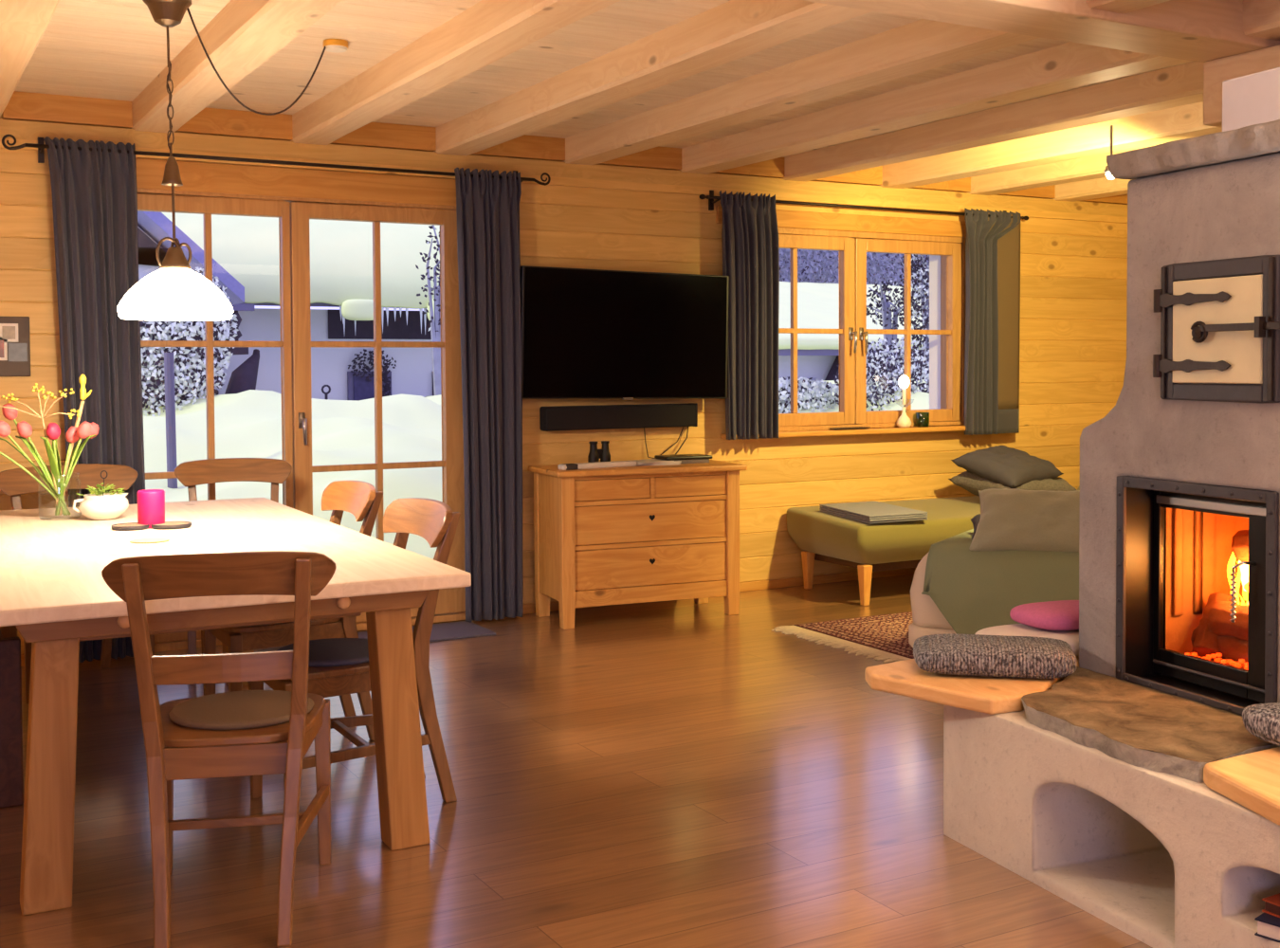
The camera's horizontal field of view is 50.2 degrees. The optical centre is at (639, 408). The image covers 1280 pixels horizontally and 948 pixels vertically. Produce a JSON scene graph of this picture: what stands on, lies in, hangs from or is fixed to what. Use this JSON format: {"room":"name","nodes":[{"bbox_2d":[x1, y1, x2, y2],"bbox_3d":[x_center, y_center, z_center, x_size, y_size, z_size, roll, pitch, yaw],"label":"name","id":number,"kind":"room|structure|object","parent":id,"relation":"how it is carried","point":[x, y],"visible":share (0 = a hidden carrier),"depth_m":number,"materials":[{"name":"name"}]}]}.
{"room":"traditional dwelling","nodes":[
{"label":"traditional dwelling","id":0,"kind":"room"},
{"bbox_2d":[0,115,1127,654],"bbox_3d":[-0.030,-0.245,7.482,9.900,2.810,0.005,-1,2,-29],"label":"wall","id":1,"kind":"structure","parent":0,"point":[1073,273],"depth_m":7.89,"materials":[{"name":"brown wood"}]},
{"bbox_2d":[0,316,30,376],"bbox_3d":[-2.856,-0.265,5.867,0.432,0.260,0.028,-1,2,-29],"label":"picture frame","id":2,"kind":"object","parent":1,"relation":"attached to","point":[14,331],"visible":1,"depth_m":5.93,"materials":[{"name":"brown wood"}]},
{"bbox_2d":[0,323,18,342],"bbox_3d":[-2.737,-0.327,5.921,0.075,0.080,0.004,-1,2,-29],"label":"photo","id":3,"kind":"object","parent":2,"relation":"attached to","point":[9,332],"depth_m":5.92,"materials":[{"name":"white paper"}]},
{"bbox_2d":[8,343,27,361],"bbox_3d":[-2.706,-0.243,5.941,0.075,0.080,0.003,-1,2,-29],"label":"photo","id":4,"kind":"object","parent":2,"relation":"attached to","point":[17,352],"depth_m":5.94},
{"bbox_2d":[1,134,550,185],"bbox_3d":[-1.611,-1.148,6.481,2.584,0.110,0.102,-1,2,-29],"label":"curtain rod","id":5,"kind":"object","parent":1,"relation":"attached to","point":[41,145],"visible":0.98,"depth_m":6.32,"materials":[{"name":"metal"}]},
{"bbox_2d":[43,136,145,662],"bbox_3d":[-2.383,-0.031,6.010,0.399,2.288,0.087,-1,2,-29],"label":"curtain","id":6,"kind":"object","parent":5,"relation":"hanging from","point":[94,193],"visible":0.69,"depth_m":6.00,"materials":[{"name":"grey fabric"}]},
{"bbox_2d":[454,167,523,622],"bbox_3d":[-0.755,-0.063,6.928,0.371,2.278,0.080,-1,2,-29],"label":"curtain","id":7,"kind":"object","parent":5,"relation":"hanging from","point":[487,208],"visible":1,"depth_m":6.92,"materials":[{"name":"grey fabric"}]},
{"bbox_2d":[135,158,456,206],"bbox_3d":[-1.631,-1.077,6.541,1.880,0.137,0.022,-1,2,-29],"label":"trim","id":8,"kind":"structure","parent":1,"relation":"attached to","point":[195,176],"depth_m":6.53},
{"bbox_2d":[137,188,465,652],"bbox_3d":[-1.651,0.030,6.653,1.790,2.157,0.261,-1,2,-29],"label":"door","id":9,"kind":"structure","parent":1,"relation":"in","point":[294,214],"depth_m":6.60,"materials":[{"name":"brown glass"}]},
{"bbox_2d":[0,118,1127,223],"bbox_3d":[-0.027,-1.247,7.436,9.900,0.125,0.030,-1,2,-29],"label":"trim","id":10,"kind":"structure","parent":1,"relation":"attached to","point":[561,173],"depth_m":7.21,"materials":[{"name":"brown wood"}]},
{"bbox_2d":[1,91,1127,204],"bbox_3d":[-0.022,-1.371,7.423,9.900,0.116,0.049,-1,2,-29],"label":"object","id":11,"kind":"structure","parent":1,"relation":"attached to","point":[27,106],"depth_m":6.70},
{"bbox_2d":[539,402,697,431],"bbox_3d":[-0.106,0.047,7.386,0.930,0.131,0.089,-1,2,-29],"label":"soundbar","id":12,"kind":"object","parent":1,"relation":"attached to","point":[646,415],"visible":1,"depth_m":7.33,"materials":[{"name":"plastic"}]},
{"bbox_2d":[520,265,729,400],"bbox_3d":[-0.092,-0.393,7.340,1.252,0.701,0.176,-1,2,-29],"label":"television","id":13,"kind":"object","parent":1,"relation":"attached to","point":[585,333],"visible":1,"depth_m":7.26,"materials":[{"name":"black plastic"}]},
{"bbox_2d":[523,567,915,614],"bbox_3d":[1.751,1.004,8.509,5.840,0.050,0.016,-1,2,-29],"label":"baseboard","id":14,"kind":"structure","parent":1,"relation":"attached to","point":[851,576],"depth_m":8.03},
{"bbox_2d":[715,205,966,237],"bbox_3d":[1.279,-1.109,8.181,1.940,0.100,0.022,-1,2,-29],"label":"trim","id":15,"kind":"structure","parent":1,"relation":"attached to","point":[795,219],"depth_m":8.21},
{"bbox_2d":[720,227,966,438],"bbox_3d":[1.229,-0.449,8.316,1.920,1.232,0.450,-1,2,-29],"label":"window","id":16,"kind":"structure","parent":1,"relation":"in","point":[946,332],"depth_m":8.29,"materials":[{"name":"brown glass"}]},
{"bbox_2d":[896,375,914,427],"bbox_3d":[1.613,-0.041,8.344,0.124,0.322,0.124,-1,2,-29],"label":"table lamp","id":17,"kind":"object","parent":16,"relation":"on","point":[904,421],"visible":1,"depth_m":8.32,"materials":[{"name":"white ceramic"}]},
{"bbox_2d":[699,190,1028,220],"bbox_3d":[1.388,-1.187,8.168,2.480,0.110,0.109,-1,2,-29],"label":"curtain rod","id":18,"kind":"object","parent":1,"relation":"attached to","point":[710,197],"visible":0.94,"depth_m":8.01,"materials":[{"name":"metal"}]},
{"bbox_2d":[719,190,779,439],"bbox_3d":[0.609,-0.518,7.685,0.386,1.385,0.091,-1,2,-29],"label":"curtain","id":19,"kind":"object","parent":18,"relation":"hanging from","point":[750,230],"visible":0.98,"depth_m":7.68,"materials":[{"name":"grey fabric"}]},
{"bbox_2d":[964,207,1020,435],"bbox_3d":[2.223,-0.542,8.598,0.468,1.410,0.088,-1,2,-29],"label":"curtain","id":20,"kind":"object","parent":18,"relation":"hanging from","point":[992,243],"visible":1,"depth_m":8.57,"materials":[{"name":"grey fabric"}]},
{"bbox_2d":[0,574,1152,947],"bbox_3d":[2.319,1.199,3.370,9.900,0.030,9.934,-1,2,-29],"label":"floor","id":21,"kind":"structure","parent":0,"point":[684,773],"depth_m":3.96,"materials":[{"name":"brown wood"}]},
{"bbox_2d":[0,630,23,808],"bbox_3d":[-2.300,0.925,4.482,0.395,0.500,1.180,-1,2,-29],"label":"bench","id":22,"kind":"object","parent":21,"relation":"on","point":[11,767],"visible":0.99,"depth_m":4.05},
{"bbox_2d":[0,463,154,703],"bbox_3d":[-2.319,0.694,5.638,0.570,0.892,0.543,-1,2,-32],"label":"dining chair","id":23,"kind":"object","parent":21,"relation":"on","point":[14,483],"visible":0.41,"depth_m":5.83,"materials":[{"name":"brown wood"}]},
{"bbox_2d":[101,550,336,947],"bbox_3d":[-0.982,0.758,3.299,0.509,0.892,0.543,-1,2,-10],"label":"dining chair","id":24,"kind":"object","parent":21,"relation":"on","point":[173,751],"visible":0.99,"depth_m":3.10,"materials":[{"name":"brown wood"}]},
{"bbox_2d":[168,690,313,730],"bbox_3d":[-0.981,0.742,3.372,0.344,0.019,0.344,-1,2,-29],"label":"seat cushion","id":25,"kind":"object","parent":24,"relation":"on","point":[244,709],"visible":0.9,"depth_m":3.33,"materials":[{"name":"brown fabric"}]},
{"bbox_2d":[174,457,292,655],"bbox_3d":[-1.761,0.680,5.974,0.509,0.892,0.543,-1,2,-19],"label":"dining chair","id":26,"kind":"object","parent":21,"relation":"on","point":[191,474],"visible":0.41,"depth_m":6.17,"materials":[{"name":"brown wood"}]},
{"bbox_2d":[0,497,471,915],"bbox_3d":[-1.552,0.796,4.464,1.200,0.750,2.450,-1,2,-28],"label":"dining table","id":27,"kind":"object","parent":21,"relation":"on","point":[53,589],"visible":0.89,"depth_m":3.65,"materials":[{"name":"brown wood"}]},
{"bbox_2d":[72,470,128,520],"bbox_3d":[-1.969,0.317,5.008,0.166,0.179,0.166,0,2,17],"label":"potted plant","id":28,"kind":"object","parent":27,"relation":"on","point":[96,505],"visible":1,"depth_m":4.96,"materials":[{"name":"white ceramic"}]},
{"bbox_2d":[111,522,149,530],"bbox_3d":[-1.749,0.407,4.692,0.124,0.015,0.124,-1,2,-29],"label":"coaster","id":29,"kind":"object","parent":27,"relation":"on","point":[129,526],"visible":1,"depth_m":4.65,"materials":[{"name":"wood"}]},
{"bbox_2d":[129,537,169,543],"bbox_3d":[-1.563,0.422,4.354,0.120,0.004,0.120,-1,2,-29],"label":"coaster","id":30,"kind":"object","parent":27,"relation":"on","point":[147,539],"visible":1,"depth_m":4.33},
{"bbox_2d":[137,489,164,529],"bbox_3d":[-1.697,0.349,4.743,0.090,0.128,0.090,-1,2,-29],"label":"pillar candle","id":31,"kind":"object","parent":27,"relation":"on","point":[151,502],"visible":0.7,"depth_m":4.71,"materials":[{"name":"pink wax"}]},
{"bbox_2d":[151,521,191,530],"bbox_3d":[-1.621,0.406,4.727,0.132,0.015,0.132,-1,2,-29],"label":"coaster","id":32,"kind":"object","parent":27,"relation":"on","point":[168,525],"visible":1,"depth_m":4.69,"materials":[{"name":"wood"}]},
{"bbox_3d":[-2.136,0.324,5.029,0.144,0.165,0.144,-1,2,-29],"label":"tulip vase","id":33,"kind":"object","parent":27,"relation":"on","visible":0},
{"bbox_2d":[0,420,68,514],"bbox_3d":[-2.227,0.220,4.988,0.250,0.358,0.076,-2,2,-42],"label":"tulip","id":34,"kind":"object","parent":33,"relation":"in","point":[5,429],"visible":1,"depth_m":4.99,"materials":[{"name":"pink plant"}]},
{"bbox_2d":[1,402,68,515],"bbox_3d":[-2.220,0.189,5.014,0.221,0.417,0.050,-1,2,-14],"label":"tulip","id":35,"kind":"object","parent":33,"relation":"in","point":[9,413],"visible":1,"depth_m":4.98,"materials":[{"name":"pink plant"}]},
{"bbox_2d":[0,438,71,515],"bbox_3d":[-2.241,0.248,4.967,0.313,0.304,0.051,-1,2,-29],"label":"branch","id":36,"kind":"object","parent":33,"relation":"in","point":[18,450],"visible":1,"depth_m":4.97,"materials":[{"name":"green plant"}]},
{"bbox_2d":[0,383,80,510],"bbox_3d":[-2.221,0.153,4.976,0.339,0.489,0.087,-1,2,-29],"label":"branch","id":37,"kind":"object","parent":33,"relation":"in","point":[62,394],"visible":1,"depth_m":5.00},
{"bbox_2d":[17,420,66,515],"bbox_3d":[-2.200,0.221,5.017,0.159,0.352,0.070,-1,2,-29],"label":"tulip","id":38,"kind":"object","parent":33,"relation":"in","point":[24,429],"visible":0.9,"depth_m":4.99,"materials":[{"name":"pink plant"}]},
{"bbox_2d":[40,422,62,503],"bbox_3d":[-2.140,0.225,4.986,0.051,0.343,0.101,0,2,1],"label":"tulip","id":39,"kind":"object","parent":33,"relation":"in","point":[53,431],"visible":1,"depth_m":4.98,"materials":[{"name":"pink plant"}]},
{"bbox_2d":[56,426,82,515],"bbox_3d":[-2.094,0.231,5.052,0.120,0.328,0.055,-1,2,-29],"label":"tulip","id":40,"kind":"object","parent":33,"relation":"in","point":[71,435],"visible":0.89,"depth_m":5.03,"materials":[{"name":"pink plant"}]},
{"bbox_2d":[44,422,98,515],"bbox_3d":[-2.099,0.225,5.057,0.192,0.341,0.050,-2,2,-42],"label":"tulip","id":41,"kind":"object","parent":33,"relation":"in","point":[95,428],"visible":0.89,"depth_m":5.03,"materials":[{"name":"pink plant"}]},
{"bbox_2d":[58,374,91,515],"bbox_3d":[-2.089,0.135,5.050,0.123,0.521,0.025,-1,2,-29],"label":"branch","id":42,"kind":"object","parent":33,"relation":"in","point":[82,379],"visible":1,"depth_m":5.05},
{"bbox_2d":[58,420,95,508],"bbox_3d":[-2.078,0.222,5.022,0.144,0.348,0.088,-1,2,-18],"label":"tulip","id":43,"kind":"object","parent":33,"relation":"in","point":[84,429],"visible":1,"depth_m":5.01,"materials":[{"name":"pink plant"}]},
{"bbox_2d":[201,480,383,740],"bbox_3d":[-1.214,0.715,4.756,0.543,0.892,0.509,-1,2,-29],"label":"dining chair","id":44,"kind":"object","parent":21,"relation":"on","point":[360,499],"visible":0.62,"depth_m":4.68,"materials":[{"name":"brown wood"}]},
{"bbox_2d":[247,497,460,803],"bbox_3d":[-0.858,0.734,4.073,0.543,0.892,0.509,-1,2,-29],"label":"dining chair","id":45,"kind":"object","parent":21,"relation":"on","point":[434,521],"visible":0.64,"depth_m":4.01,"materials":[{"name":"brown wood"}]},
{"bbox_2d":[275,638,368,666],"bbox_3d":[-0.907,0.721,4.045,0.344,0.019,0.344,-1,2,-29],"label":"seat cushion","id":46,"kind":"object","parent":45,"relation":"on","point":[332,651],"visible":0.48,"depth_m":4.00,"materials":[{"name":"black fabric"}]},
{"bbox_2d":[357,621,495,641],"bbox_3d":[-1.163,1.099,6.563,0.870,0.012,0.360,-1,2,-29],"label":"doormat","id":47,"kind":"object","parent":21,"relation":"on","point":[463,630],"visible":0.44,"depth_m":6.64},
{"bbox_2d":[528,459,747,629],"bbox_3d":[-0.012,0.689,7.115,1.045,0.785,0.470,-1,2,-23],"label":"dresser","id":48,"kind":"object","parent":21,"relation":"on","point":[637,534],"visible":1,"depth_m":6.94,"materials":[{"name":"brown wood"}]},
{"bbox_2d":[557,460,636,470],"bbox_3d":[-0.215,0.289,6.915,0.440,0.029,0.062,-2,2,-34],"label":"magazine","id":49,"kind":"object","parent":48,"relation":"on","point":[618,464],"visible":1,"depth_m":6.88,"materials":[{"name":"white paper"}]},
{"bbox_2d":[587,440,610,462],"bbox_3d":[-0.211,0.235,7.099,0.122,0.125,0.056,-1,2,-24],"label":"binoculars","id":50,"kind":"object","parent":48,"relation":"on","point":[594,454],"visible":0.81,"depth_m":7.08,"materials":[{"name":"black plastic"}]},
{"bbox_2d":[631,458,681,465],"bbox_3d":[0.060,0.284,7.161,0.300,0.020,0.245,-1,2,-27],"label":"paper stack","id":51,"kind":"object","parent":48,"relation":"on","point":[648,462],"visible":0.73,"depth_m":7.10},
{"bbox_2d":[654,454,712,463],"bbox_3d":[0.230,0.271,7.255,0.270,0.040,0.165,-1,2,-24],"label":"tray","id":52,"kind":"object","parent":48,"relation":"on","point":[685,458],"visible":0.93,"depth_m":7.20,"materials":[{"name":"black plastic"}]},
{"bbox_2d":[771,611,914,663],"bbox_3d":[1.723,1.080,6.746,1.960,0.013,1.004,-1,2,-28],"label":"rug","id":53,"kind":"object","parent":21,"relation":"on","point":[882,637],"visible":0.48,"depth_m":6.54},
{"bbox_2d":[908,551,955,647],"bbox_3d":[2.025,0.840,6.237,1.300,0.475,1.220,1,2,30],"label":"sofa","id":54,"kind":"object","parent":21,"relation":"on","point":[927,619],"visible":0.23,"depth_m":6.00,"materials":[{"name":"beige fabric"}]},
{"bbox_2d":[921,529,1078,634],"bbox_3d":[1.958,0.860,6.118,1.105,0.543,1.054,1,2,30],"label":"throw blanket","id":55,"kind":"object","parent":54,"relation":"on","point":[974,591],"visible":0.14,"depth_m":5.84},
{"bbox_2d":[969,488,1079,552],"bbox_3d":[1.784,0.502,5.923,0.681,0.289,0.286,0,2,25],"label":"velvet cushion","id":56,"kind":"object","parent":55,"relation":"on","point":[1011,520],"visible":0.64,"depth_m":5.89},
{"bbox_2d":[786,485,1079,605],"bbox_3d":[2.309,0.703,8.340,3.060,0.657,0.777,-1,2,-29],"label":"daybed","id":57,"kind":"object","parent":21,"relation":"on","point":[868,548],"visible":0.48,"depth_m":7.53,"materials":[{"name":"green fabric"}]},
{"bbox_2d":[819,501,927,523],"bbox_3d":[1.296,0.578,7.605,0.391,0.057,0.546,-1,2,-23],"label":"folded blanket","id":58,"kind":"object","parent":57,"relation":"on","point":[868,512],"visible":1,"depth_m":7.48,"materials":[{"name":"grey fabric"}]},
{"bbox_2d":[948,471,1076,495],"bbox_3d":[2.270,0.467,8.298,0.621,0.207,0.498,-2,2,-35],"label":"cushion","id":59,"kind":"object","parent":57,"relation":"on","point":[971,483],"visible":0.25,"depth_m":8.19,"materials":[{"name":"grey fabric"}]},
{"bbox_2d":[950,445,1063,488],"bbox_3d":[2.219,0.355,8.243,0.528,0.241,0.442,-2,2,-41],"label":"cushion","id":60,"kind":"object","parent":59,"relation":"on","point":[1005,466],"visible":0.98,"depth_m":8.13,"materials":[{"name":"grey fabric"}]},
{"bbox_2d":[865,67,1279,947],"bbox_3d":[1.834,0.174,3.121,1.676,2.040,2.921,-1,2,-22],"label":"stove","id":61,"kind":"object","parent":21,"relation":"on","point":[1131,787],"visible":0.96,"depth_m":3.47,"materials":[{"name":"concrete"}]},
{"bbox_2d":[913,633,1077,678],"bbox_3d":[1.002,0.701,3.871,0.446,0.092,0.250,0,2,10],"label":"cushion","id":62,"kind":"object","parent":61,"relation":"on","point":[1029,657],"visible":1,"depth_m":3.77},
{"bbox_2d":[975,623,1078,657],"bbox_3d":[1.236,0.700,4.133,0.417,0.070,0.298,-1,2,-22],"label":"cushion","id":63,"kind":"object","parent":61,"relation":"on","point":[1071,637],"visible":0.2,"depth_m":4.07,"materials":[{"name":"fabric"}]},
{"bbox_2d":[1009,600,1078,630],"bbox_3d":[1.308,0.632,4.174,0.337,0.062,0.238,-1,2,-22],"label":"cushion","id":64,"kind":"object","parent":63,"relation":"on","point":[1061,614],"visible":0.58,"depth_m":4.08,"materials":[{"name":"fabric"}]},
{"bbox_2d":[1185,652,1247,669],"bbox_3d":[1.626,0.671,3.602,0.214,0.031,0.359,-1,2,-22],"label":"embers","id":65,"kind":"object","parent":61,"relation":"in","point":[1208,657],"visible":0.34,"depth_m":3.64,"materials":[{"name":"orange"}]},
{"bbox_2d":[1191,592,1241,662],"bbox_3d":[1.576,0.601,3.735,0.094,0.189,0.185,1,2,43],"label":"log","id":66,"kind":"object","parent":61,"relation":"in","point":[1205,643],"visible":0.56,"depth_m":3.70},
{"bbox_2d":[1190,625,1247,662],"bbox_3d":[1.604,0.643,3.627,0.071,0.083,0.294,-1,2,-26],"label":"log","id":67,"kind":"object","parent":61,"relation":"in","point":[1234,649],"visible":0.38,"depth_m":3.63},
{"bbox_2d":[1206,601,1248,640],"bbox_3d":[1.635,0.575,3.600,0.102,0.109,0.251,-2,2,-36],"label":"log","id":68,"kind":"object","parent":67,"relation":"on","point":[1219,623],"visible":0.5,"depth_m":3.63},
{"bbox_2d":[1226,551,1248,605],"bbox_3d":[1.700,0.483,3.649,0.154,0.259,0.298,-1,2,-22],"label":"flames","id":69,"kind":"object","parent":61,"relation":"in","point":[1242,575],"visible":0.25,"depth_m":3.73,"materials":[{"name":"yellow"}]},
{"bbox_2d":[1231,530,1248,562],"bbox_3d":[1.691,0.360,3.612,0.095,0.126,0.246,-1,2,-29],"label":"log","id":70,"kind":"object","parent":61,"relation":"in","point":[1240,539],"visible":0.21,"depth_m":3.68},
{"bbox_2d":[1242,702,1279,746],"bbox_3d":[1.511,0.719,3.043,0.202,0.086,0.298,-1,2,-22],"label":"cushion","id":71,"kind":"object","parent":61,"relation":"on","point":[1262,721],"visible":1,"depth_m":3.07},
{"bbox_2d":[1254,912,1279,942],"bbox_3d":[1.357,1.045,2.766,0.190,0.034,0.140,-2,2,-42],"label":"book","id":72,"kind":"object","parent":61,"relation":"on","point":[1268,925],"visible":0.78,"depth_m":2.74,"materials":[{"name":"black paper"}]},
{"bbox_2d":[1261,893,1279,917],"bbox_3d":[1.362,1.014,2.778,0.150,0.026,0.110,-1,2,-31],"label":"book","id":73,"kind":"object","parent":72,"relation":"on","point":[1271,903],"visible":1,"depth_m":2.77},
{"bbox_2d":[14,0,1192,157],"bbox_3d":[2.330,-1.315,3.249,9.900,0.004,9.834,-1,2,-29],"label":"ceiling","id":74,"kind":"structure","parent":0,"point":[109,49],"depth_m":5.28,"materials":[{"name":"brown wood"}]},
{"bbox_2d":[0,0,60,116],"bbox_3d":[-0.463,-1.186,1.631,0.184,0.132,9.712,-1,2,-29],"label":"ceiling beam","id":75,"kind":"structure","parent":74,"relation":"attached to","point":[23,23],"depth_m":4.37,"materials":[{"name":"brown wood"}]},
{"bbox_2d":[117,0,233,320],"bbox_3d":[-1.506,-0.808,4.411,0.359,1.038,0.359,-1,2,-29],"label":"pendant lamp","id":76,"kind":"object","parent":74,"relation":"hanging from","point":[173,291],"visible":1,"depth_m":4.34,"materials":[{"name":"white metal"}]},
{"bbox_2d":[131,0,342,133],"bbox_3d":[0.168,-1.201,1.986,0.193,0.132,9.712,-1,2,-29],"label":"ceiling beam","id":77,"kind":"structure","parent":74,"relation":"attached to","point":[245,34],"depth_m":4.77,"materials":[{"name":"brown wood"}]},
{"bbox_2d":[322,38,347,53],"bbox_3d":[-1.119,-1.332,5.022,0.092,0.033,0.092,-1,2,-29],"label":"outlet","id":78,"kind":"object","parent":74,"relation":"attached to","point":[338,45],"visible":1,"depth_m":4.99,"materials":[{"name":"yellow wood"}]},
{"bbox_2d":[186,8,325,115],"bbox_3d":[-1.307,-1.171,4.717,0.007,0.314,0.672,1,2,28],"label":"cable","id":79,"kind":"object","parent":78,"relation":"hanging from","point":[188,9],"visible":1,"depth_m":4.65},
{"bbox_2d":[290,0,620,145],"bbox_3d":[0.791,-1.215,2.337,0.183,0.132,9.712,-1,2,-29],"label":"ceiling beam","id":80,"kind":"structure","parent":74,"relation":"attached to","point":[487,31],"depth_m":4.91,"materials":[{"name":"brown wood"}]},
{"bbox_2d":[433,0,870,155],"bbox_3d":[1.423,-1.229,2.693,0.195,0.132,9.712,-1,2,-29],"label":"ceiling beam","id":81,"kind":"structure","parent":74,"relation":"attached to","point":[731,30],"depth_m":5.05,"materials":[{"name":"brown wood"}]},
{"bbox_2d":[561,0,1170,164],"bbox_3d":[2.045,-1.244,3.043,0.184,0.132,9.712,-1,2,-29],"label":"ceiling beam","id":82,"kind":"structure","parent":74,"relation":"attached to","point":[921,45],"depth_m":5.37,"materials":[{"name":"brown wood"}]},
{"bbox_2d":[678,0,1279,174],"bbox_3d":[2.677,-1.258,3.399,0.193,0.132,9.712,-1,2,-29],"label":"ceiling beam","id":83,"kind":"structure","parent":74,"relation":"attached to","point":[1069,65],"depth_m":5.72,"materials":[{"name":"brown wood"}]},
{"bbox_2d":[782,61,1204,181],"bbox_3d":[3.274,-1.272,3.736,0.183,0.132,9.712,-1,2,-29],"label":"ceiling beam","id":84,"kind":"structure","parent":74,"relation":"attached to","point":[1182,84],"depth_m":6.32,"materials":[{"name":"brown wood"}]},
{"bbox_2d":[804,0,1279,62],"bbox_3d":[1.660,-1.269,4.441,9.900,0.155,0.265,-1,2,-29],"label":"ceiling beam","id":85,"kind":"structure","parent":74,"relation":"attached to","point":[1195,30],"depth_m":4.27,"materials":[{"name":"brown wood"}]},
{"bbox_2d":[1203,44,1279,127],"bbox_3d":[3.632,-1.018,2.020,0.250,0.220,6.400,-1,2,-29],"label":"ceiling beam","id":86,"kind":"structure","parent":85,"relation":"attached to","point":[1216,71],"depth_m":4.67,"materials":[{"name":"brown wood"}]},
{"bbox_2d":[879,101,1222,188],"bbox_3d":[3.905,-1.286,4.091,0.193,0.132,9.712,-1,2,-29],"label":"ceiling beam","id":87,"kind":"structure","parent":74,"relation":"attached to","point":[1183,121],"depth_m":7.06,"materials":[{"name":"brown wood"}]},
{"bbox_2d":[969,143,1162,195],"bbox_3d":[4.519,-1.300,4.437,0.183,0.132,9.712,-1,2,-29],"label":"ceiling beam","id":88,"kind":"structure","parent":74,"relation":"attached to","point":[1093,167],"depth_m":8.08,"materials":[{"name":"brown wood"}]},
{"bbox_2d":[1051,177,1132,201],"bbox_3d":[5.160,-1.315,4.798,0.194,0.132,9.712,-1,2,-29],"label":"ceiling beam","id":89,"kind":"structure","parent":74,"relation":"attached to","point":[1097,188],"depth_m":8.70,"materials":[{"name":"brown wood"}]},
{"label":"outside","id":90,"kind":"structure","parent":0,"visible":0},
{"bbox_2d":[142,379,929,559],"bbox_3d":[-0.160,0.050,26.782,54.000,1.510,33.000,-1,2,-29],"label":"snow ground","id":91,"kind":"structure","parent":90,"point":[247,424],"depth_m":10.75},
{"bbox_2d":[164,352,177,488],"bbox_3d":[-3.472,0.092,10.102,0.078,1.004,0.070,-1,2,-29],"label":"post","id":92,"kind":"object","parent":91,"relation":"on","point":[169,364],"visible":1,"depth_m":10.08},
{"bbox_2d":[139,276,229,416],"bbox_3d":[-4.392,-0.523,12.634,1.139,1.468,0.754,-1,2,-32],"label":"bush","id":93,"kind":"object","parent":91,"relation":"on","point":[188,375],"visible":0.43,"depth_m":12.49,"materials":[{"name":"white plant"}]},
{"bbox_2d":[137,210,254,355],"bbox_3d":[-5.678,-0.443,14.815,3.069,3.636,2.600,-1,2,-29],"label":"gable wing","id":94,"kind":"object","parent":91,"relation":"on","point":[153,227],"visible":0.03,"depth_m":14.18},
{"bbox_2d":[178,266,238,393],"bbox_3d":[-4.468,-0.595,13.738,0.842,1.666,0.762,-1,2,-29],"label":"bush","id":95,"kind":"object","parent":91,"relation":"on","point":[230,333],"visible":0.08,"depth_m":13.77,"materials":[{"name":"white plant"}]},
{"bbox_2d":[224,348,259,394],"bbox_3d":[-4.878,-0.251,16.957,0.398,0.974,1.021,0,2,11],"label":"parasol","id":96,"kind":"object","parent":91,"relation":"on","point":[244,377],"visible":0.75,"depth_m":16.83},
{"bbox_2d":[162,212,439,401],"bbox_3d":[-5.524,-2.259,20.903,9.392,6.889,8.060,-1,2,-29],"label":"house","id":97,"kind":"structure","parent":91,"relation":"on","point":[247,247],"depth_m":17.95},
{"bbox_2d":[347,348,396,396],"bbox_3d":[-3.623,-0.331,18.481,0.686,0.948,0.115,-1,2,-29],"label":"potted plant","id":98,"kind":"object","parent":97,"relation":"on","point":[359,383],"depth_m":18.46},
{"bbox_2d":[415,225,441,395],"bbox_3d":[-2.418,-1.124,16.421,0.523,2.541,0.611,-1,2,-29],"label":"twigs","id":99,"kind":"object","parent":91,"relation":"on","point":[435,322],"visible":0.34,"depth_m":16.37,"materials":[{"name":"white plant"}]},
{"bbox_2d":[778,375,839,413],"bbox_3d":[1.622,-0.058,14.884,1.620,0.610,0.753,-1,2,-29],"label":"hedge","id":100,"kind":"object","parent":91,"relation":"on","point":[808,390],"visible":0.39,"depth_m":14.72,"materials":[{"name":"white plant"}]},
{"bbox_2d":[778,281,925,381],"bbox_3d":[3.448,-0.499,24.668,10.449,4.041,6.735,-1,2,-29],"label":"house","id":101,"kind":"structure","parent":91,"relation":"on","point":[817,303],"depth_m":21.92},
{"bbox_2d":[779,248,924,383],"bbox_3d":[4.872,-2.921,39.004,12.824,8.753,6.742,-1,2,-29],"label":"frosted trees","id":102,"kind":"object","parent":91,"relation":"on","point":[887,254],"depth_m":40.12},
{"bbox_2d":[779,248,929,286],"bbox_3d":[5.691,-3.829,34.111,11.138,2.666,2.074,-1,2,-29],"label":"foliage","id":103,"kind":"object","parent":91,"relation":"on","point":[874,268],"visible":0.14,"depth_m":33.19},
{"bbox_2d":[833,336,929,410],"bbox_3d":[2.719,-0.260,14.710,1.510,1.015,0.758,-1,2,-29],"label":"frosted tree","id":104,"kind":"object","parent":91,"relation":"on","point":[889,387],"visible":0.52,"depth_m":14.54,"materials":[{"name":"white plant"}]},
{"bbox_2d":[866,279,914,383],"bbox_3d":[2.978,-0.695,16.353,0.566,1.671,0.722,-1,2,-29],"label":"frosted tree","id":105,"kind":"object","parent":91,"relation":"on","point":[886,310],"visible":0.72,"depth_m":16.32,"materials":[{"name":"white plant"}]},
{"bbox_2d":[898,254,929,392],"bbox_3d":[3.381,-1.074,15.629,0.846,2.487,0.738,-1,2,-29],"label":"frosted tree","id":106,"kind":"object","parent":91,"relation":"on","point":[923,278],"visible":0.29,"depth_m":15.54,"materials":[{"name":"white plant"}]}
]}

